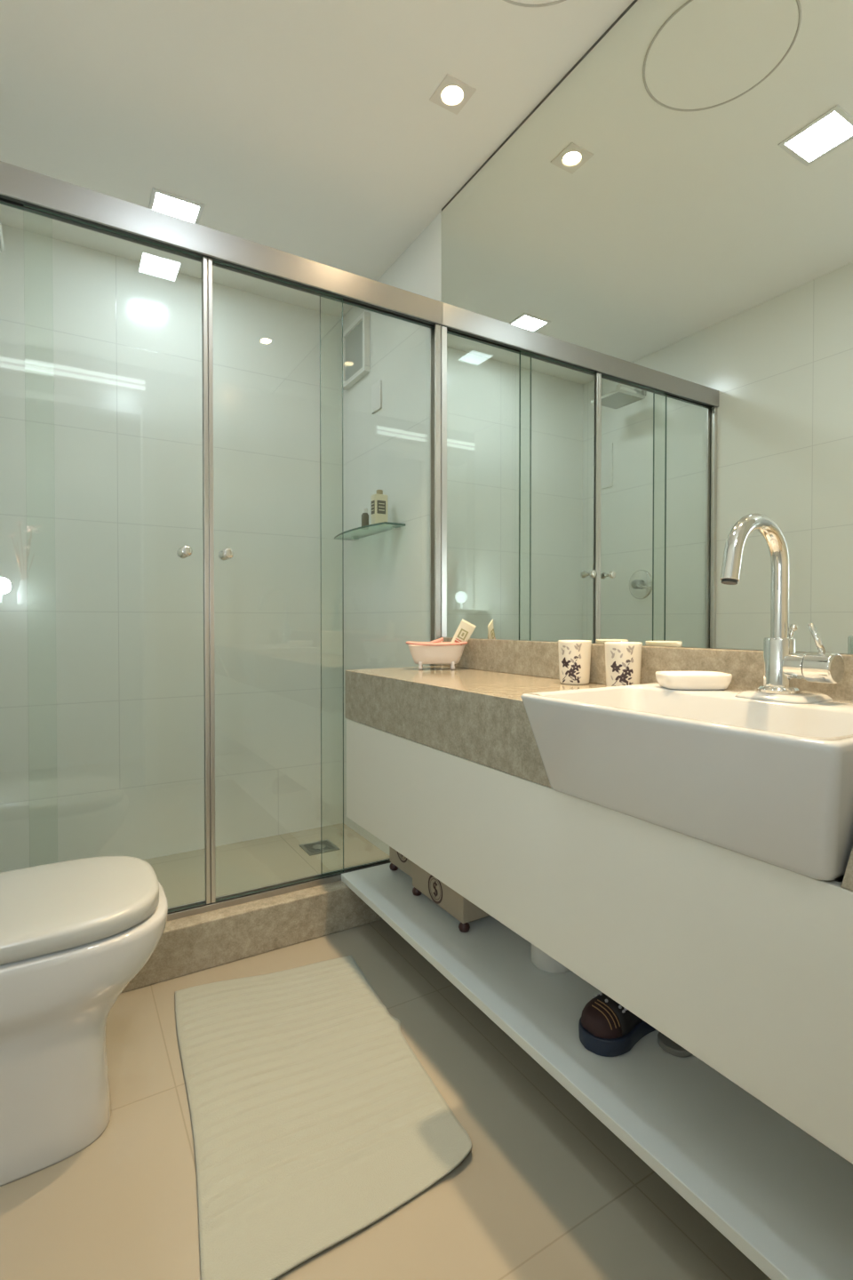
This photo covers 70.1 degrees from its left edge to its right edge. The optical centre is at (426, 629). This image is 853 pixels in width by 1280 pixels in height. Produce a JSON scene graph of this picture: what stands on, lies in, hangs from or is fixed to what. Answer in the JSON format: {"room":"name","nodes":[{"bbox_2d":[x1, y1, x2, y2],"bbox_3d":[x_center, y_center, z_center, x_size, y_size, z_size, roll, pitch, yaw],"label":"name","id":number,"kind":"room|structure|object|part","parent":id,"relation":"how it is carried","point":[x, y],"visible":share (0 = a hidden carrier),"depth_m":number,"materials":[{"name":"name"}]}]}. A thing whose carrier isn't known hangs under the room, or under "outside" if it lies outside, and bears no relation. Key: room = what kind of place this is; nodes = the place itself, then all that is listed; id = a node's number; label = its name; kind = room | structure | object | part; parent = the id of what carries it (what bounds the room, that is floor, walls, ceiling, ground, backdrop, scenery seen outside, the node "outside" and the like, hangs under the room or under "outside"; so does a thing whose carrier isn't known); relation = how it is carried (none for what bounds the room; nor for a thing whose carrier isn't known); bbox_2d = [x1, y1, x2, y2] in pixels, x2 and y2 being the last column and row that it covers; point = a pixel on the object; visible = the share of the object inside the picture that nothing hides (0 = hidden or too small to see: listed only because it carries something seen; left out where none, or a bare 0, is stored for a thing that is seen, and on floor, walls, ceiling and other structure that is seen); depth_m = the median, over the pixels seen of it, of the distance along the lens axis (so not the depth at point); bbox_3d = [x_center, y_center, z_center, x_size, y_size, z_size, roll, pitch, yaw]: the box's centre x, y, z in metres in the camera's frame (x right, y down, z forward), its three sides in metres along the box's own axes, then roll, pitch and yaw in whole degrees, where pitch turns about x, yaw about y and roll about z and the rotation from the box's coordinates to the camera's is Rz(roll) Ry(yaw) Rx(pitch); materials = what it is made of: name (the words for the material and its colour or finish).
{"room":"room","nodes":[
{"label":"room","id":0,"kind":"room"},
{"bbox_2d":[0,224,343,872],"bbox_3d":[-1.128,-0.226,2.582,1.810,2.550,0.100,0,1,-31],"label":"wall","id":1,"kind":"structure","parent":0,"point":[117,426],"depth_m":2.52,"materials":[{"name":"tile"}]},
{"bbox_2d":[0,0,634,318],"bbox_3d":[-0.151,-1.527,0.935,1.810,0.100,3.896,0,1,-31],"label":"ceiling","id":2,"kind":"structure","parent":0,"point":[311,130],"depth_m":1.73,"materials":[{"name":"white paint"}]},
{"bbox_2d":[148,187,204,223],"bbox_3d":[-0.895,-1.492,2.167,0.168,0.005,0.168,0,1,-31],"label":"recessed light","id":3,"kind":"object","parent":2,"relation":"in","point":[161,201],"visible":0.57,"depth_m":2.14,"materials":[{"name":"white paint"}]},
{"bbox_2d":[152,192,199,223],"bbox_3d":[-0.895,-1.492,2.167,0.140,0.003,0.140,-1,1,-31],"label":"diffuser","id":4,"kind":"object","parent":3,"relation":"attached to","point":[169,204],"depth_m":2.14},
{"bbox_2d":[429,73,476,114],"bbox_3d":[0.072,-1.485,1.690,0.094,0.004,0.094,0,1,-31],"label":"recessed light","id":5,"kind":"object","parent":2,"relation":"in","point":[451,90],"visible":1,"depth_m":1.69,"materials":[{"name":"beige"}]},
{"bbox_2d":[503,0,566,7],"bbox_3d":[0.255,-1.480,1.265,0.365,0.004,0.365,0,1,-31],"label":"ceiling speaker","id":6,"kind":"object","parent":2,"relation":"attached to","point":[521,3],"visible":1,"depth_m":1.44,"materials":[{"name":"grey"}]},
{"bbox_2d":[511,0,558,4],"bbox_3d":[0.255,-1.480,1.265,0.354,0.002,0.354,-1,1,-31],"label":"grille","id":7,"kind":"object","parent":6,"relation":"attached to","point":[514,2],"depth_m":1.44,"materials":[{"name":"white paint"}]},
{"bbox_2d":[0,823,771,1279],"bbox_3d":[-0.125,1.024,0.929,1.810,0.100,3.796,0,1,-31],"label":"floor","id":8,"kind":"structure","parent":0,"point":[544,1189],"depth_m":1.08,"materials":[{"name":"tile"}]},
{"bbox_2d":[0,856,167,1186],"bbox_3d":[-0.841,0.582,1.171,0.626,0.777,0.376,0,1,-31],"label":"toilet","id":9,"kind":"object","parent":8,"relation":"on","point":[75,933],"visible":1,"depth_m":1.11,"materials":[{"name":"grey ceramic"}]},
{"bbox_3d":[-0.779,0.569,1.209,0.422,0.006,0.344,-1,1,-31],"label":"seat","id":10,"kind":"part","parent":9,"relation":"part of","materials":[{"name":"grey plastic"}]},
{"bbox_3d":[-0.779,0.546,1.209,0.446,0.038,0.368,-1,1,-31],"label":"lid","id":11,"kind":"part","parent":9,"relation":"part of","materials":[{"name":"grey plastic"}]},
{"bbox_2d":[121,857,389,992],"bbox_3d":[-0.643,0.892,1.796,1.616,0.137,0.150,0,1,-31],"label":"curb","id":12,"kind":"object","parent":8,"relation":"on","point":[194,943],"visible":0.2,"depth_m":1.79,"materials":[{"name":"beige stone"}]},
{"bbox_2d":[166,858,390,921],"bbox_3d":[-0.648,0.814,1.798,1.610,0.021,0.044,0,1,-31],"label":"track","id":13,"kind":"object","parent":12,"relation":"on","point":[274,892],"visible":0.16,"depth_m":1.87,"materials":[{"name":"silver metal"}]},
{"bbox_2d":[0,201,57,781],"bbox_3d":[-1.159,-0.132,1.492,0.426,1.884,0.008,0,1,-31],"label":"fixed glass panel","id":14,"kind":"object","parent":13,"relation":"on","point":[0,202],"visible":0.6,"depth_m":1.56,"materials":[{"name":"green"}]},
{"bbox_2d":[23,204,343,911],"bbox_3d":[-0.648,-0.136,1.778,0.870,1.884,0.070,0,1,-31],"label":"door","id":15,"kind":"structure","parent":13,"relation":"on","point":[185,551],"depth_m":1.78,"materials":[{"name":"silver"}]},
{"bbox_3d":[-0.695,-0.223,1.748,0.033,0.033,0.070,-1,1,-31],"label":"knob","id":16,"kind":"part","parent":15,"relation":"part of","materials":[{"name":"silver metal"}]},
{"bbox_3d":[-0.596,-0.224,1.807,0.033,0.033,0.070,-1,1,-31],"label":"knob","id":17,"kind":"part","parent":15,"relation":"part of","materials":[{"name":"silver metal"}]},
{"bbox_2d":[320,295,434,874],"bbox_3d":[-0.156,-0.141,2.094,0.439,1.884,0.008,0,1,-31],"label":"fixed glass panel","id":18,"kind":"object","parent":13,"relation":"on","point":[320,295],"visible":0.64,"depth_m":1.99,"materials":[{"name":"green"}]},
{"bbox_2d":[299,839,339,855],"bbox_3d":[-0.467,0.946,2.649,0.136,0.005,0.136,0,1,-31],"label":"floor drain","id":19,"kind":"object","parent":8,"relation":"on","point":[313,848],"visible":0.98,"depth_m":2.64,"materials":[{"name":"silver metal"}]},
{"bbox_2d":[175,955,471,1279],"bbox_3d":[-0.264,0.957,1.332,0.497,0.021,0.851,0,1,-25],"label":"bath mat","id":20,"kind":"object","parent":8,"relation":"on","point":[315,1118],"visible":1,"depth_m":1.20,"materials":[{"name":"grey fabric"}]},
{"bbox_2d":[343,211,846,855],"bbox_3d":[0.405,-0.213,1.696,0.094,2.550,2.996,0,1,-31],"label":"wall","id":21,"kind":"structure","parent":0,"point":[387,573],"depth_m":2.51,"materials":[{"name":"tile"}]},
{"bbox_2d":[343,311,369,390],"bbox_3d":[-0.325,-1.268,2.778,0.028,0.260,0.250,0,1,-31],"label":"window","id":22,"kind":"structure","parent":21,"relation":"in","point":[356,337],"depth_m":2.75,"materials":[{"name":"white paint"}]},
{"bbox_3d":[-0.326,-1.268,2.778,0.006,0.216,0.206,-1,1,-31],"label":"pane","id":23,"kind":"part","parent":22,"relation":"part of","materials":[{"name":"grey"}]},
{"bbox_2d":[334,521,405,541],"bbox_3d":[-0.271,-0.418,2.607,0.125,0.024,0.520,0,1,-31],"label":"glass shelf","id":24,"kind":"object","parent":21,"relation":"attached to","point":[383,523],"visible":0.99,"depth_m":2.50,"materials":[{"name":"green"}]},
{"bbox_2d":[361,508,368,529],"bbox_3d":[-0.258,-0.467,2.562,0.032,0.087,0.032,0,1,-31],"label":"shampoo bottle","id":25,"kind":"object","parent":24,"relation":"on","point":[364,516],"visible":0.98,"depth_m":2.55,"materials":[{"name":"grey plastic"}]},
{"bbox_2d":[371,489,387,527],"bbox_3d":[-0.192,-0.494,2.466,0.060,0.144,0.046,0,1,-31],"label":"lotion bottle","id":26,"kind":"object","parent":24,"relation":"on","point":[379,500],"visible":0.94,"depth_m":2.45,"materials":[{"name":"beige plastic"}]},
{"bbox_2d":[371,379,382,414],"bbox_3d":[-0.216,-1.001,2.617,0.010,0.120,0.085,0,1,-31],"label":"wall plate","id":27,"kind":"object","parent":21,"relation":"attached to","point":[377,388],"visible":1,"depth_m":2.61,"materials":[{"name":"white paint"}]},
{"bbox_2d":[429,323,440,665],"bbox_3d":[0.031,-0.142,2.192,0.023,1.883,0.044,0,1,-31],"label":"shower door frame","id":28,"kind":"object","parent":21,"relation":"attached to","point":[435,334],"visible":0.5,"depth_m":2.17,"materials":[{"name":"silver metal"}]},
{"bbox_2d":[341,862,852,1279],"bbox_3d":[0.401,0.821,1.240,0.396,0.022,1.990,0,1,-31],"label":"shelf","id":29,"kind":"object","parent":21,"relation":"attached to","point":[784,1198],"visible":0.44,"depth_m":1.03,"materials":[{"name":"white wood"}]},
{"bbox_2d":[389,846,412,877],"bbox_3d":[0.004,0.709,1.996,0.197,0.178,0.191,0,1,-31],"label":"storage box","id":30,"kind":"object","parent":29,"relation":"on","point":[397,860],"visible":0.19,"depth_m":1.97,"materials":[{"name":"beige"}]},
{"bbox_2d":[412,862,489,932],"bbox_3d":[0.107,0.713,1.772,0.197,0.178,0.281,0,1,-31],"label":"storage box","id":31,"kind":"object","parent":29,"relation":"on","point":[459,907],"visible":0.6,"depth_m":1.67,"materials":[{"name":"beige"}]},
{"bbox_2d":[530,944,570,973],"bbox_3d":[0.309,0.756,1.479,0.108,0.100,0.108,0,1,-31],"label":"toilet paper roll","id":32,"kind":"object","parent":29,"relation":"on","point":[540,958],"visible":0.19,"depth_m":1.43,"materials":[{"name":"white paper"}]},
{"bbox_2d":[578,992,656,1056],"bbox_3d":[0.421,0.749,1.241,0.265,0.121,0.100,-1,1,-32],"label":"sneaker","id":33,"kind":"object","parent":29,"relation":"on","point":[606,1028],"visible":0.43,"depth_m":1.17,"materials":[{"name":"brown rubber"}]},
{"bbox_2d":[657,1032,693,1057],"bbox_3d":[0.531,0.794,1.212,0.170,0.031,0.069,0,1,-31],"label":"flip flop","id":34,"kind":"object","parent":29,"relation":"on","point":[668,1045],"visible":0.21,"depth_m":1.17,"materials":[{"name":"grey rubber"}]},
{"bbox_2d":[346,718,852,1164],"bbox_3d":[0.412,0.453,1.217,0.393,0.317,1.948,0,1,-31],"label":"vanity cabinet","id":35,"kind":"object","parent":21,"relation":"attached to","point":[744,963],"visible":0.7,"depth_m":0.94,"materials":[{"name":"white paint"}]},
{"bbox_2d":[344,637,852,890],"bbox_3d":[0.411,0.167,1.215,0.396,0.253,1.953,0,1,-31],"label":"countertop","id":36,"kind":"structure","parent":35,"relation":"on","point":[475,711],"depth_m":1.45,"materials":[{"name":"beige stone"}]},
{"bbox_2d":[406,641,467,670],"bbox_3d":[0.033,0.083,1.978,0.202,0.090,0.110,0,1,0],"label":"organizer","id":37,"kind":"object","parent":36,"relation":"on","point":[422,652],"visible":0.95,"depth_m":1.94,"materials":[{"name":"ceramic"}]},
{"bbox_2d":[427,637,443,643],"bbox_3d":[0.013,0.048,1.985,0.086,0.046,0.013,0,1,-4],"label":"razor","id":38,"kind":"object","parent":37,"relation":"in","point":[441,639],"visible":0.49,"depth_m":1.98,"materials":[{"name":"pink plastic"}]},
{"bbox_2d":[408,644,464,663],"bbox_3d":[0.033,0.080,1.978,0.186,0.060,0.096,0,1,0],"label":"tub","id":39,"kind":"object","parent":37,"relation":"in","point":[420,653],"depth_m":1.94,"materials":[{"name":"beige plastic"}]},
{"bbox_2d":[450,618,476,645],"bbox_3d":[0.114,0.031,1.972,0.092,0.132,0.030,0,1,1],"label":"toothpaste tube","id":40,"kind":"object","parent":37,"relation":"in","point":[465,629],"visible":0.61,"depth_m":1.96,"materials":[{"name":"beige"}]},
{"bbox_2d":[457,628,468,639],"bbox_3d":[0.117,0.015,1.958,0.037,0.040,0.001,0,1,0],"label":"print","id":41,"kind":"object","parent":40,"relation":"attached to","point":[462,633],"depth_m":1.96,"materials":[{"name":"beige"}]},
{"bbox_2d":[558,640,591,684],"bbox_3d":[0.371,0.081,1.524,0.082,0.108,0.082,0,1,-31],"label":"tumbler","id":42,"kind":"object","parent":36,"relation":"on","point":[574,655],"visible":1,"depth_m":1.49,"materials":[{"name":"beige ceramic"}]},
{"bbox_2d":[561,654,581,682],"bbox_3d":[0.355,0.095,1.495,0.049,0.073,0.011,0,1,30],"label":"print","id":43,"kind":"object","parent":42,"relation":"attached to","point":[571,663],"depth_m":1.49,"materials":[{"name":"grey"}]},
{"bbox_2d":[561,643,582,680],"bbox_3d":[0.355,0.081,1.493,0.051,0.097,0.010,0,1,31],"label":"print","id":44,"kind":"object","parent":42,"relation":"attached to","point":[572,653],"depth_m":1.49,"materials":[{"name":"white ceramic"}]},
{"bbox_2d":[604,641,642,686],"bbox_3d":[0.449,0.083,1.388,0.082,0.108,0.082,-1,1,-38],"label":"tumbler","id":45,"kind":"object","parent":36,"relation":"on","point":[623,660],"visible":0.76,"depth_m":1.35,"materials":[{"name":"beige ceramic"}]},
{"bbox_2d":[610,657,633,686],"bbox_3d":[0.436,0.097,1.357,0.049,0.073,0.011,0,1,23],"label":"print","id":46,"kind":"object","parent":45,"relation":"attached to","point":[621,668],"depth_m":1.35,"materials":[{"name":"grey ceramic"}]},
{"bbox_2d":[610,645,634,679],"bbox_3d":[0.436,0.083,1.355,0.051,0.097,0.010,0,1,24],"label":"print","id":47,"kind":"object","parent":45,"relation":"attached to","point":[622,657],"depth_m":1.35,"materials":[{"name":"white ceramic"}]},
{"bbox_2d":[520,682,852,880],"bbox_3d":[0.471,0.199,0.971,0.402,0.189,0.524,0,1,-31],"label":"washbasin","id":48,"kind":"object","parent":36,"relation":"in","point":[768,778],"visible":0.87,"depth_m":0.84,"materials":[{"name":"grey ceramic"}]},
{"bbox_2d":[656,671,732,690],"bbox_3d":[0.512,0.098,1.169,0.129,0.030,0.095,0,1,1],"label":"soap dish","id":49,"kind":"object","parent":48,"relation":"on","point":[673,680],"visible":1,"depth_m":1.13,"materials":[{"name":"white ceramic"}]},
{"bbox_2d":[441,0,852,654],"bbox_3d":[0.568,-0.722,1.319,0.006,1.520,1.992,0,1,-31],"label":"wall mirror","id":50,"kind":"object","parent":21,"relation":"attached to","point":[647,285],"visible":1,"depth_m":1.38,"materials":[{"name":"silver mirror"}]},
{"bbox_2d":[442,637,852,701],"bbox_3d":[0.569,0.088,1.309,0.025,0.099,1.953,-1,1,-31],"label":"backsplash","id":51,"kind":"structure","parent":21,"relation":"attached to","point":[540,659],"depth_m":1.38,"materials":[{"name":"beige stone"}]},
{"bbox_2d":[720,512,845,694],"bbox_3d":[0.551,-0.041,0.957,0.185,0.291,0.121,0,1,-31],"label":"faucet","id":52,"kind":"object","parent":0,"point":[783,665],"visible":1,"depth_m":0.98,"materials":[{"name":"silver metal"}]},
{"bbox_3d":[0.529,-0.085,0.976,0.166,0.203,0.027,-1,1,-31],"label":"spout","id":53,"kind":"part","parent":52,"relation":"part of","materials":[{"name":"silver metal"}]},
{"bbox_3d":[0.608,0.003,1.009,0.011,0.025,0.013,-1,1,-31],"label":"popup knob","id":54,"kind":"part","parent":52,"relation":"part of","materials":[{"name":"silver metal"}]},
{"bbox_3d":[0.617,0.014,0.962,0.010,0.052,0.027,-1,1,-44],"label":"lever","id":55,"kind":"part","parent":52,"relation":"part of","materials":[{"name":"silver metal"}]},
{"bbox_3d":[-1.065,-0.200,0.814,0.100,2.550,2.996,0,1,-31],"label":"wall","id":56,"kind":"structure","parent":0,"visible":0},
{"bbox_2d":[0,217,5,252],"bbox_3d":[-1.437,-1.271,1.802,0.296,0.116,0.200,0,1,-31],"label":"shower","id":57,"kind":"object","parent":56,"relation":"attached to","point":[2,243],"visible":1,"depth_m":1.90,"materials":[{"name":"silver metal"}]},
{"bbox_2d":[0,160,442,327],"bbox_3d":[-0.648,-1.118,1.770,1.610,0.078,0.060,0,1,-31],"label":"header rail","id":58,"kind":"object","parent":56,"relation":"attached to","point":[19,186],"visible":0.91,"depth_m":1.74,"materials":[{"name":"silver metal"}]}
]}

